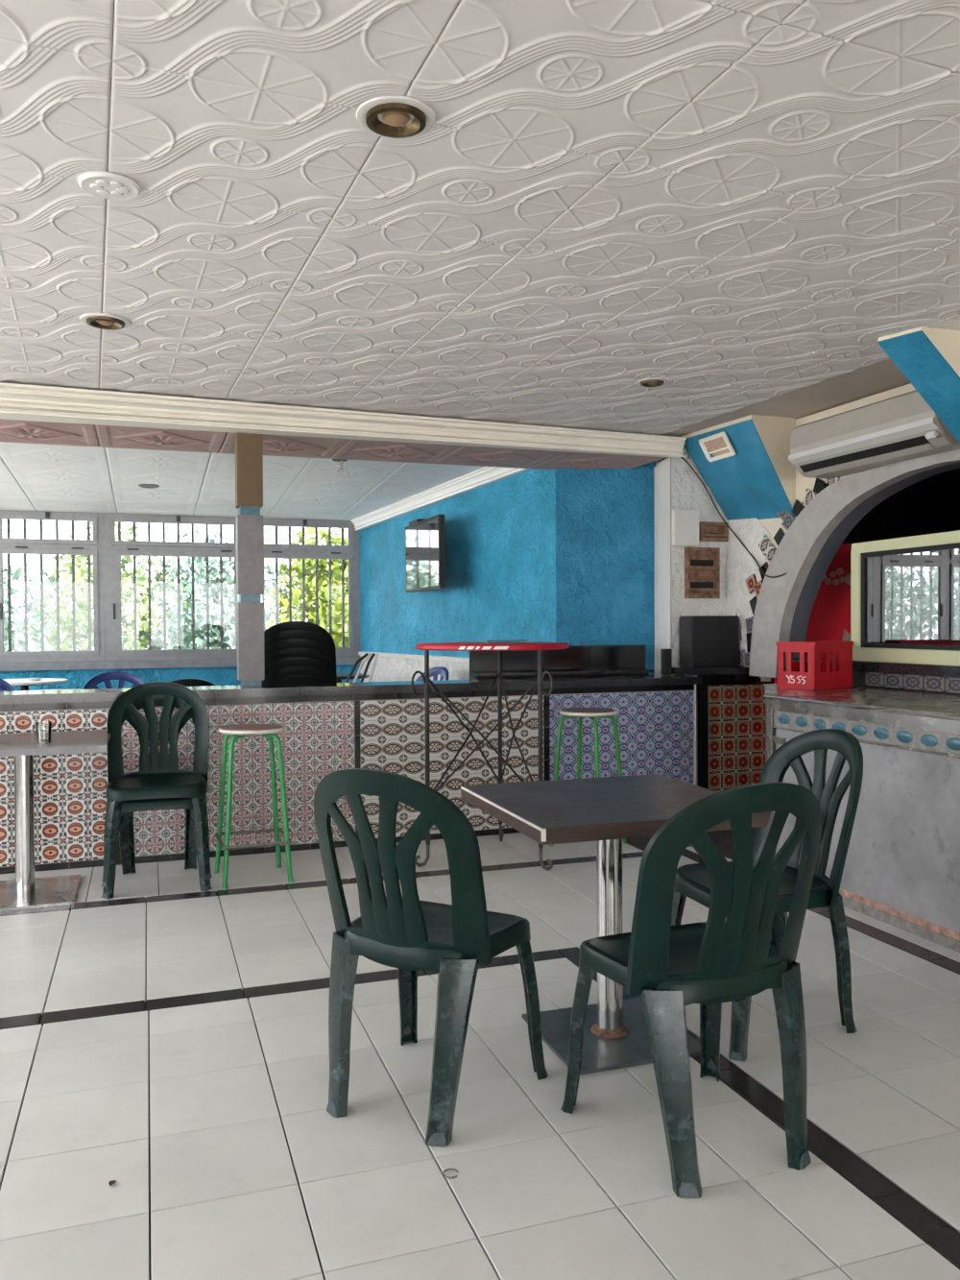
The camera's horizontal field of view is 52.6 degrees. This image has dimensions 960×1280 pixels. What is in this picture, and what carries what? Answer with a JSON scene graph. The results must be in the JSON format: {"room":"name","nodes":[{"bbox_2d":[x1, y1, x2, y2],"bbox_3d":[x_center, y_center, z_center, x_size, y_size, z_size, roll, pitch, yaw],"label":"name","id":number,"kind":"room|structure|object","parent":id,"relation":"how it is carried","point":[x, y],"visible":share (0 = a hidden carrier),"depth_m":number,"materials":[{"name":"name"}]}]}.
{"room":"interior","nodes":[
{"label":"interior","id":0,"kind":"room"},
{"bbox_2d":[0,531,360,690],"bbox_3d":[-4.011,-0.060,9.788,5.960,2.475,0.120,-1,1,-19],"label":"wall","id":1,"kind":"structure","parent":0,"point":[77,679],"depth_m":9.95,"materials":[{"name":"blue paint"}]},
{"bbox_2d":[0,509,105,662],"bbox_3d":[-4.285,-0.539,9.663,1.037,1.510,0.154,-1,1,-19],"label":"window","id":2,"kind":"structure","parent":1,"relation":"in","point":[9,545],"depth_m":9.69,"materials":[{"name":"metal"}]},
{"bbox_2d":[103,512,237,660],"bbox_3d":[-3.117,-0.551,10.063,1.447,1.510,0.154,-1,1,-19],"label":"window","id":3,"kind":"structure","parent":1,"relation":"in","point":[113,549],"depth_m":9.99,"materials":[{"name":"metal"}]},
{"bbox_2d":[0,656,362,671],"bbox_3d":[-4.025,0.254,9.746,5.900,0.080,0.160,-1,1,-19],"label":"trim","id":4,"kind":"structure","parent":1,"relation":"attached to","point":[214,663],"depth_m":9.82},
{"bbox_2d":[262,517,358,656],"bbox_3d":[-1.892,-0.565,10.483,1.158,1.510,0.154,-1,1,-19],"label":"window","id":5,"kind":"structure","parent":1,"relation":"in","point":[316,551],"depth_m":10.54,"materials":[{"name":"metal"}]},
{"bbox_2d":[0,441,484,520],"bbox_3d":[-2.920,-1.407,8.166,7.000,0.309,3.820,-1,1,-19],"label":"ceiling","id":6,"kind":"structure","parent":0,"point":[33,476],"depth_m":8.32,"materials":[{"name":"white paint"}]},
{"bbox_2d":[138,483,159,488],"bbox_3d":[-2.864,-1.331,8.408,0.178,0.018,0.178,0,1,-11],"label":"recessed light","id":7,"kind":"object","parent":6,"relation":"in","point":[149,486],"visible":1,"depth_m":8.41,"materials":[{"name":"metal"}]},
{"bbox_2d":[332,458,347,472],"bbox_3d":[-1.079,-1.343,7.487,0.119,0.115,0.119,0,1,-10],"label":"lamp","id":8,"kind":"object","parent":6,"relation":"attached to","point":[341,461],"visible":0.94,"depth_m":7.47,"materials":[{"name":"grey metal"}]},
{"bbox_2d":[359,468,556,682],"bbox_3d":[-0.301,-0.148,8.958,0.150,2.640,3.938,-1,1,-29],"label":"wall","id":9,"kind":"structure","parent":0,"point":[500,582],"depth_m":8.40,"materials":[{"name":"blue paint"}]},
{"bbox_2d":[358,651,469,662],"bbox_3d":[-0.686,0.158,9.503,0.049,0.045,2.626,-1,1,-29],"label":"trim","id":10,"kind":"structure","parent":9,"relation":"attached to","point":[392,655],"depth_m":9.27,"materials":[{"name":"white paint"}]},
{"bbox_2d":[404,513,446,592],"bbox_3d":[-0.433,-0.754,8.727,0.205,0.620,1.150,-1,1,-19],"label":"television","id":11,"kind":"object","parent":9,"relation":"attached to","point":[425,540],"visible":1,"depth_m":8.54,"materials":[{"name":"black"}]},
{"bbox_2d":[409,518,425,525],"bbox_3d":[-0.578,-1.085,8.963,0.080,0.033,0.300,-1,1,-19],"label":"box","id":12,"kind":"object","parent":11,"relation":"on","point":[418,519],"visible":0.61,"depth_m":8.87,"materials":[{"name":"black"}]},
{"bbox_2d":[350,466,531,531],"bbox_3d":[-0.463,-1.315,8.953,0.105,0.289,3.745,-1,1,-29],"label":"trim","id":13,"kind":"structure","parent":9,"relation":"attached to","point":[487,475],"depth_m":8.76,"materials":[{"name":"white paint"}]},
{"bbox_2d":[0,0,959,436],"bbox_3d":[1.444,-1.368,0.370,10.200,0.157,13.800,-1,1,-19],"label":"ceiling","id":14,"kind":"structure","parent":0,"point":[733,204],"depth_m":2.95,"materials":[{"name":"paint"}]},
{"bbox_2d":[79,313,131,329],"bbox_3d":[-1.572,-1.334,4.083,0.202,0.021,0.202,-1,1,-19],"label":"recessed light","id":15,"kind":"object","parent":14,"relation":"in","point":[104,321],"visible":1,"depth_m":4.06,"materials":[{"name":"gold metal"}]},
{"bbox_2d":[77,170,141,200],"bbox_3d":[-1.077,-1.316,2.826,0.170,0.016,0.170,-1,1,-19],"label":"rosette","id":16,"kind":"object","parent":14,"relation":"attached to","point":[108,185],"visible":1,"depth_m":2.81,"materials":[{"name":"white plastic"}]},
{"bbox_2d":[0,419,665,469],"bbox_3d":[-2.146,-1.290,5.975,7.040,0.130,0.830,-1,1,-19],"label":"beam","id":17,"kind":"structure","parent":14,"relation":"attached to","point":[11,430],"depth_m":6.29,"materials":[{"name":"white paint"}]},
{"bbox_2d":[0,382,686,458],"bbox_3d":[-1.898,-1.284,5.344,7.100,0.122,0.525,-1,1,-19],"label":"trim","id":18,"kind":"structure","parent":14,"relation":"attached to","point":[17,401],"depth_m":5.73,"materials":[{"name":"white paint"}]},
{"bbox_2d":[356,96,435,139],"bbox_3d":[-0.212,-1.315,2.456,0.202,0.021,0.202,-1,1,-19],"label":"recessed light","id":19,"kind":"object","parent":14,"relation":"in","point":[394,108],"visible":1,"depth_m":2.44,"materials":[{"name":"gold metal"}]},
{"bbox_2d":[636,377,667,386],"bbox_3d":[0.914,-1.365,5.157,0.162,0.021,0.162,-1,1,-19],"label":"recessed light","id":20,"kind":"object","parent":14,"relation":"in","point":[645,382],"visible":1,"depth_m":5.13,"materials":[{"name":"gold metal"}]},
{"bbox_2d":[0,829,959,1279],"bbox_3d":[0.803,1.352,2.198,10.282,0.150,17.600,-1,1,-19],"label":"floor","id":21,"kind":"structure","parent":0,"point":[164,1038],"depth_m":2.64,"materials":[{"name":"tile"}]},
{"bbox_2d":[0,678,15,691],"bbox_3d":[-3.656,0.741,7.301,0.572,0.951,0.513,0,1,40],"label":"chair","id":22,"kind":"object","parent":21,"relation":"on","point":[5,686],"visible":0.06,"depth_m":7.57,"materials":[{"name":"plastic"}]},
{"bbox_2d":[1,677,68,690],"bbox_3d":[-3.993,0.776,8.528,0.700,0.845,0.700,-1,1,-19],"label":"cafe table","id":23,"kind":"object","parent":21,"relation":"on","point":[24,684],"visible":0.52,"depth_m":8.38,"materials":[{"name":"white metal"}]},
{"bbox_2d":[26,677,42,680],"bbox_3d":[-3.877,0.342,8.455,0.120,0.019,0.120,-1,1,-19],"label":"ashtray","id":24,"kind":"object","parent":23,"relation":"on","point":[29,679],"visible":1,"depth_m":8.43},
{"bbox_2d":[0,729,110,911],"bbox_3d":[-2.244,0.871,4.755,0.814,0.760,0.694,-1,1,-19],"label":"bar table","id":25,"kind":"object","parent":21,"relation":"on","point":[27,891],"visible":0.93,"depth_m":4.71,"materials":[{"name":"silver metal"}]},
{"bbox_2d":[35,721,51,743],"bbox_3d":[-2.083,0.441,4.642,0.072,0.099,0.072,-1,1,-19],"label":"drinking glass","id":26,"kind":"object","parent":25,"relation":"on","point":[43,740],"visible":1,"depth_m":4.63,"materials":[{"name":"clear glass"}]},
{"bbox_2d":[108,1180,116,1185],"bbox_3d":[-0.866,1.279,2.291,0.018,0.004,0.018,1,1,42],"label":"dead leaf","id":27,"kind":"object","parent":21,"relation":"on","point":[111,1182],"visible":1,"depth_m":2.29,"materials":[{"name":"brown"}]},
{"bbox_2d":[83,671,144,689],"bbox_3d":[-2.830,0.732,7.589,0.513,0.951,0.572,-1,1,-25],"label":"chair","id":28,"kind":"object","parent":21,"relation":"on","point":[106,677],"visible":0.09,"depth_m":7.82,"materials":[{"name":"plastic"}]},
{"bbox_2d":[101,694,211,898],"bbox_3d":[-1.663,0.768,5.019,0.513,0.951,0.572,-1,1,-17],"label":"plastic chair","id":29,"kind":"object","parent":21,"relation":"on","point":[158,804],"visible":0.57,"depth_m":4.84,"materials":[{"name":"green plastic"}]},
{"bbox_2d":[101,681,211,887],"bbox_3d":[-1.655,0.706,4.994,0.513,0.951,0.572,-1,1,-17],"label":"plastic chair","id":30,"kind":"object","parent":29,"relation":"on","point":[160,776],"visible":1,"depth_m":5.12,"materials":[{"name":"green plastic"}]},
{"bbox_2d":[169,678,216,686],"bbox_3d":[-2.071,0.738,6.981,0.513,0.951,0.572,-1,1,-13],"label":"chair","id":31,"kind":"object","parent":21,"relation":"on","point":[183,682],"visible":0.04,"depth_m":6.71,"materials":[{"name":"plastic"}]},
{"bbox_2d":[234,433,265,685],"bbox_3d":[-1.392,-0.010,5.887,0.150,2.475,0.150,-1,1,-19],"label":"column","id":32,"kind":"structure","parent":21,"relation":"on","point":[249,450],"depth_m":5.81,"materials":[{"name":"grey paint"}]},
{"bbox_2d":[214,724,292,889],"bbox_3d":[-1.188,0.846,5.071,0.355,0.791,0.355,-1,1,-22],"label":"bar stool","id":33,"kind":"object","parent":21,"relation":"on","point":[239,731],"visible":1,"depth_m":4.99,"materials":[{"name":"green paint"}]},
{"bbox_2d":[0,675,701,873],"bbox_3d":[-1.930,0.759,5.532,7.120,0.955,0.345,-1,1,-19],"label":"bar counter","id":34,"kind":"object","parent":21,"relation":"on","point":[330,727],"depth_m":5.74,"materials":[{"name":"tile"}]},
{"bbox_2d":[0,675,701,704],"bbox_3d":[-1.932,0.307,5.524,7.120,0.050,0.345,-1,1,-19],"label":"countertop","id":35,"kind":"structure","parent":34,"relation":"on","point":[404,687],"depth_m":5.79,"materials":[{"name":"black stone"}]},
{"bbox_2d":[660,649,672,675],"bbox_3d":[1.286,0.152,6.708,0.060,0.183,0.050,-1,1,-19],"label":"speaker","id":36,"kind":"object","parent":34,"relation":"on","point":[665,654],"visible":1,"depth_m":6.69,"materials":[{"name":"black plastic"}]},
{"bbox_2d":[336,673,369,682],"bbox_3d":[-1.352,0.752,9.274,0.600,0.840,0.600,-1,1,-19],"label":"table","id":37,"kind":"object","parent":21,"relation":"on","point":[340,676],"visible":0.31,"depth_m":9.14,"materials":[{"name":"black stone"}]},
{"bbox_2d":[345,652,378,682],"bbox_3d":[-1.051,0.651,8.643,0.402,1.061,0.413,-1,1,-19],"label":"wire chair","id":38,"kind":"object","parent":21,"relation":"on","point":[366,656],"visible":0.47,"depth_m":8.81,"materials":[{"name":"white metal"}]},
{"bbox_2d":[313,768,548,1146],"bbox_3d":[-0.154,0.798,2.712,0.513,0.951,0.572,0,1,29],"label":"plastic chair","id":39,"kind":"object","parent":21,"relation":"on","point":[407,933],"visible":1,"depth_m":2.52,"materials":[{"name":"green plastic"}]},
{"bbox_2d":[415,666,448,680],"bbox_3d":[-0.558,0.710,8.235,0.572,0.951,0.513,-1,1,-36],"label":"chair","id":40,"kind":"object","parent":21,"relation":"on","point":[443,671],"visible":0.07,"depth_m":8.40,"materials":[{"name":"plastic"}]},
{"bbox_2d":[442,1168,458,1178],"bbox_3d":[-0.070,1.276,2.326,0.039,0.003,0.040,-1,1,-19],"label":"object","id":41,"kind":"object","parent":21,"relation":"on","point":[446,1169],"visible":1,"depth_m":2.32,"materials":[{"name":"metal"}]},
{"bbox_2d":[410,641,569,870],"bbox_3d":[0.044,0.621,5.448,0.916,1.208,0.860,-1,1,-19],"label":"table","id":42,"kind":"object","parent":21,"relation":"on","point":[540,646],"visible":0.98,"depth_m":5.27,"materials":[{"name":"red metal"}]},
{"bbox_2d":[483,639,528,643],"bbox_3d":[0.138,0.009,5.334,0.240,0.018,0.086,-1,1,-19],"label":"wire tray","id":43,"kind":"object","parent":42,"relation":"on","point":[506,640],"visible":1,"depth_m":5.29,"materials":[{"name":"metal"}]},
{"bbox_2d":[469,644,653,679],"bbox_3d":[0.597,0.622,6.853,1.360,1.160,0.220,-1,1,-19],"label":"bar","id":44,"kind":"object","parent":21,"relation":"on","point":[625,660],"visible":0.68,"depth_m":6.90,"materials":[{"name":"black tile"}]},
{"bbox_2d":[549,707,627,846],"bbox_3d":[0.643,0.817,5.783,0.352,0.806,0.352,0,1,36],"label":"bar stool","id":45,"kind":"object","parent":21,"relation":"on","point":[571,712],"visible":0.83,"depth_m":5.74,"materials":[{"name":"green paint"}]},
{"bbox_2d":[460,773,772,1075],"bbox_3d":[0.413,0.883,3.107,0.762,0.762,0.750,-1,1,-18],"label":"pedestal table","id":46,"kind":"object","parent":21,"relation":"on","point":[606,810],"visible":0.88,"depth_m":3.07,"materials":[{"name":"brown wood"}]},
{"bbox_2d":[560,781,821,1198],"bbox_3d":[0.552,0.798,2.478,0.513,0.951,0.572,-1,1,-22],"label":"plastic chair","id":47,"kind":"object","parent":21,"relation":"on","point":[717,960],"visible":1,"depth_m":2.29,"materials":[{"name":"green plastic"}]},
{"bbox_2d":[672,665,773,792],"bbox_3d":[1.719,0.721,6.758,0.760,1.071,0.270,-1,1,-19],"label":"tiled counter","id":48,"kind":"object","parent":21,"relation":"on","point":[731,705],"visible":0.6,"depth_m":6.66,"materials":[{"name":"tile"}]},
{"bbox_2d":[679,615,739,667],"bbox_3d":[1.587,0.010,6.735,0.370,0.352,0.180,-1,1,-19],"label":"speaker","id":49,"kind":"object","parent":48,"relation":"on","point":[705,640],"visible":1,"depth_m":6.65},
{"bbox_2d":[670,728,863,1061],"bbox_3d":[0.954,0.784,3.229,0.572,0.951,0.513,-1,1,-18],"label":"plastic chair","id":50,"kind":"object","parent":21,"relation":"on","point":[692,881],"visible":0.5,"depth_m":3.20,"materials":[{"name":"green plastic"}]},
{"bbox_2d":[773,543,852,683],"bbox_3d":[2.475,0.277,6.731,0.800,1.835,0.552,0,1,21],"label":"wall","id":51,"kind":"structure","parent":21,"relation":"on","point":[830,618],"depth_m":6.47,"materials":[{"name":"red paint"}]},
{"bbox_2d":[763,683,959,952],"bbox_3d":[2.292,0.768,3.895,0.811,0.946,4.100,-1,1,-19],"label":"bar counter","id":52,"kind":"object","parent":21,"relation":"on","point":[902,868],"depth_m":4.21,"materials":[{"name":"grey concrete"}]},
{"bbox_2d":[775,640,853,690],"bbox_3d":[1.903,0.139,5.520,0.370,0.262,0.255,-1,1,-37],"label":"crate","id":53,"kind":"object","parent":52,"relation":"on","point":[826,674],"visible":1,"depth_m":5.42,"materials":[{"name":"red plastic"}]},
{"bbox_2d":[764,683,959,727],"bbox_3d":[2.294,0.320,3.889,0.800,0.049,4.100,-1,1,-19],"label":"countertop","id":54,"kind":"structure","parent":52,"relation":"on","point":[941,704],"depth_m":4.63,"materials":[{"name":"stone"}]},
{"bbox_2d":[792,656,959,696],"bbox_3d":[2.916,0.676,4.932,0.920,1.090,3.020,-1,1,-19],"label":"counter","id":55,"kind":"object","parent":21,"relation":"on","point":[934,679],"visible":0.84,"depth_m":5.31,"materials":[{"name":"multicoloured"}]},
{"bbox_2d":[850,530,959,666],"bbox_3d":[2.646,-0.218,5.201,0.540,0.690,1.328,-1,1,-16],"label":"window frame","id":56,"kind":"structure","parent":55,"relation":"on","point":[905,591],"depth_m":5.33,"materials":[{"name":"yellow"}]},
{"bbox_3d":[-1.185,0.745,6.291,0.513,0.951,0.572,-1,1,-13],"label":"chair","id":57,"kind":"object","parent":21,"relation":"on","visible":0},
{"bbox_2d":[267,675,326,684],"bbox_3d":[-1.188,0.689,6.299,0.513,0.951,0.572,-1,1,-13],"label":"chair","id":58,"kind":"object","parent":57,"relation":"on","point":[292,679],"visible":0.04,"depth_m":6.02,"materials":[{"name":"plastic"}]},
{"bbox_2d":[261,665,334,684],"bbox_3d":[-1.192,0.633,6.308,0.513,0.951,0.572,-1,1,-13],"label":"chair","id":59,"kind":"object","parent":58,"relation":"on","point":[289,670],"visible":0.06,"depth_m":6.04,"materials":[{"name":"plastic"}]},
{"bbox_2d":[265,656,337,682],"bbox_3d":[-1.195,0.576,6.316,0.513,0.951,0.572,-1,1,-13],"label":"chair","id":60,"kind":"object","parent":59,"relation":"on","point":[293,661],"visible":0.17,"depth_m":6.05,"materials":[{"name":"plastic"}]},
{"bbox_2d":[264,648,337,680],"bbox_3d":[-1.199,0.520,6.325,0.513,0.951,0.572,-1,1,-13],"label":"chair","id":61,"kind":"object","parent":60,"relation":"on","point":[289,652],"visible":0.2,"depth_m":6.06,"materials":[{"name":"plastic"}]},
{"bbox_2d":[264,638,336,669],"bbox_3d":[-1.202,0.464,6.334,0.513,0.951,0.572,-1,1,-13],"label":"chair","id":62,"kind":"object","parent":61,"relation":"on","point":[294,642],"visible":0.15,"depth_m":6.06,"materials":[{"name":"plastic"}]},
{"bbox_2d":[264,629,336,661],"bbox_3d":[-1.206,0.408,6.342,0.513,0.951,0.572,-1,1,-13],"label":"chair","id":63,"kind":"object","parent":62,"relation":"on","point":[290,634],"visible":0.13,"depth_m":6.07,"materials":[{"name":"plastic"}]},
{"bbox_2d":[264,621,336,654],"bbox_3d":[-1.209,0.352,6.351,0.513,0.951,0.572,-1,1,-13],"label":"chair","id":64,"kind":"object","parent":63,"relation":"on","point":[288,625],"visible":0.2,"depth_m":6.08,"materials":[{"name":"plastic"}]},
{"bbox_2d":[555,460,655,675],"bbox_3d":[0.978,-0.108,7.308,0.830,2.600,0.120,0,1,-3],"label":"wall","id":65,"kind":"structure","parent":0,"point":[605,518],"depth_m":7.24,"materials":[{"name":"blue paint"}]},
{"bbox_2d":[655,445,725,675],"bbox_3d":[1.449,-0.109,7.220,0.535,2.600,0.780,-1,1,-19],"label":"wall pillar","id":66,"kind":"structure","parent":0,"point":[688,492],"depth_m":6.80,"materials":[{"name":"white paint"}]},
{"bbox_2d":[653,457,672,675],"bbox_3d":[1.320,-0.042,7.009,0.016,2.475,0.521,0,1,-1],"label":"trim","id":67,"kind":"structure","parent":66,"relation":"attached to","point":[663,584],"depth_m":6.97,"materials":[{"name":"white paint"}]},
{"bbox_2d":[671,509,699,546],"bbox_3d":[1.431,-0.779,6.767,0.200,0.245,0.044,-1,1,-19],"label":"box","id":68,"kind":"object","parent":66,"relation":"attached to","point":[685,523],"visible":1,"depth_m":6.74,"materials":[{"name":"white paint"}]},
{"bbox_2d":[684,547,720,598],"bbox_3d":[1.559,-0.470,6.811,0.255,0.355,0.050,-1,1,-19],"label":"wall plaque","id":69,"kind":"object","parent":66,"relation":"attached to","point":[702,565],"visible":1,"depth_m":6.82,"materials":[{"name":"brown wood"}]},
{"bbox_2d":[699,521,728,541],"bbox_3d":[1.641,-0.762,6.835,0.217,0.133,0.050,-1,1,-19],"label":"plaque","id":70,"kind":"object","parent":66,"relation":"attached to","point":[709,531],"visible":0.96,"depth_m":6.83,"materials":[{"name":"brown wood"}]},
{"bbox_2d":[725,383,916,681],"bbox_3d":[3.884,-0.016,0.787,0.102,2.600,12.970,-1,1,-19],"label":"wall","id":71,"kind":"structure","parent":0,"point":[808,489],"depth_m":6.55,"materials":[{"name":"beige paint"}]},
{"bbox_2d":[656,457,787,578],"bbox_3d":[1.729,-0.842,6.569,1.110,0.874,0.309,1,1,42],"label":"cable","id":72,"kind":"object","parent":71,"relation":"attached to","point":[688,464],"visible":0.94,"depth_m":6.74,"materials":[{"name":"black plastic"}]},
{"bbox_2d":[681,414,797,520],"bbox_3d":[1.709,-1.097,6.454,0.420,0.624,0.750,-1,1,-19],"label":"corbel","id":73,"kind":"object","parent":71,"relation":"attached to","point":[759,481],"visible":0.87,"depth_m":6.28,"materials":[{"name":"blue paint"}]},
{"bbox_2d":[699,431,735,461],"bbox_3d":[1.570,-1.278,6.440,0.098,0.150,0.308,-1,1,-19],"label":"lamp","id":74,"kind":"object","parent":73,"relation":"attached to","point":[719,446],"visible":1,"depth_m":6.43,"materials":[{"name":"white plastic"}]},
{"bbox_2d":[749,448,959,677],"bbox_3d":[2.459,-0.338,5.014,0.210,1.240,3.340,-1,1,-19],"label":"arch","id":75,"kind":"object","parent":71,"relation":"attached to","point":[784,603],"depth_m":6.04,"materials":[{"name":"white paint"}]},
{"bbox_2d":[788,389,959,478],"bbox_3d":[2.148,-1.105,5.261,0.302,0.310,1.130,-1,1,-19],"label":"air conditioner","id":76,"kind":"object","parent":71,"relation":"attached to","point":[902,427],"visible":0.91,"depth_m":5.15,"materials":[{"name":"plastic"}]},
{"bbox_2d":[799,435,930,472],"bbox_3d":[2.056,-0.991,5.258,0.051,0.050,0.960,-1,1,-19],"label":"outlet","id":77,"kind":"object","parent":76,"relation":"attached to","point":[900,446],"depth_m":5.20,"materials":[{"name":"white plastic"}]},
{"bbox_2d":[877,326,959,442],"bbox_3d":[2.210,-1.020,4.417,0.794,0.715,0.230,-1,1,-19],"label":"corbel","id":78,"kind":"object","parent":71,"relation":"attached to","point":[929,358],"visible":1,"depth_m":4.34,"materials":[{"name":"blue paint"}]},
{"bbox_2d":[842,476,933,544],"bbox_3d":[2.795,-0.206,8.155,2.620,2.750,0.120,-1,1,-19],"label":"wall","id":79,"kind":"structure","parent":0,"point":[900,515],"depth_m":8.35,"materials":[{"name":"paint"}]},
{"bbox_2d":[933,467,959,531],"bbox_3d":[4.665,-0.191,6.619,0.120,2.750,5.500,-1,1,-19],"label":"wall","id":80,"kind":"structure","parent":0,"point":[947,484],"depth_m":8.32,"materials":[{"name":"paint"}]},
{"label":"outside","id":81,"kind":"structure","parent":0,"visible":0},
{"bbox_3d":[-3.235,1.409,9.484,80.000,0.140,100.000,-1,1,-19],"label":"ground","id":82,"kind":"structure","parent":81,"visible":0},
{"bbox_2d":[2,558,71,651],"bbox_3d":[-7.060,-0.155,12.661,3.104,2.935,3.193,0,1,-10],"label":"tree","id":83,"kind":"object","parent":82,"relation":"on","point":[17,633],"visible":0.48,"depth_m":12.91,"materials":[{"name":"green plant"}]},
{"bbox_2d":[22,521,192,651],"bbox_3d":[-5.356,-0.308,14.197,2.393,3.172,2.440,-1,1,-19],"label":"tree","id":84,"kind":"object","parent":82,"relation":"on","point":[81,572],"visible":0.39,"depth_m":13.86,"materials":[{"name":"green plant"}]},
{"bbox_2d":[3,637,233,651],"bbox_3d":[-7.252,0.614,16.553,11.000,1.260,0.200,-1,1,-19],"label":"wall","id":85,"kind":"structure","parent":82,"relation":"on","point":[31,648],"depth_m":16.54,"materials":[{"name":"white paint"}]},
{"bbox_2d":[132,528,300,649],"bbox_3d":[-3.934,-0.194,14.456,2.164,2.922,2.238,-1,1,-45],"label":"tree","id":86,"kind":"object","parent":82,"relation":"on","point":[200,570],"visible":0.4,"depth_m":14.09,"materials":[{"name":"green plant"}]},
{"bbox_2d":[265,527,348,647],"bbox_3d":[-1.809,-0.163,13.483,2.281,2.869,2.286,-1,1,-30],"label":"tree","id":87,"kind":"object","parent":82,"relation":"on","point":[323,564],"visible":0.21,"depth_m":13.18,"materials":[{"name":"green plant"}]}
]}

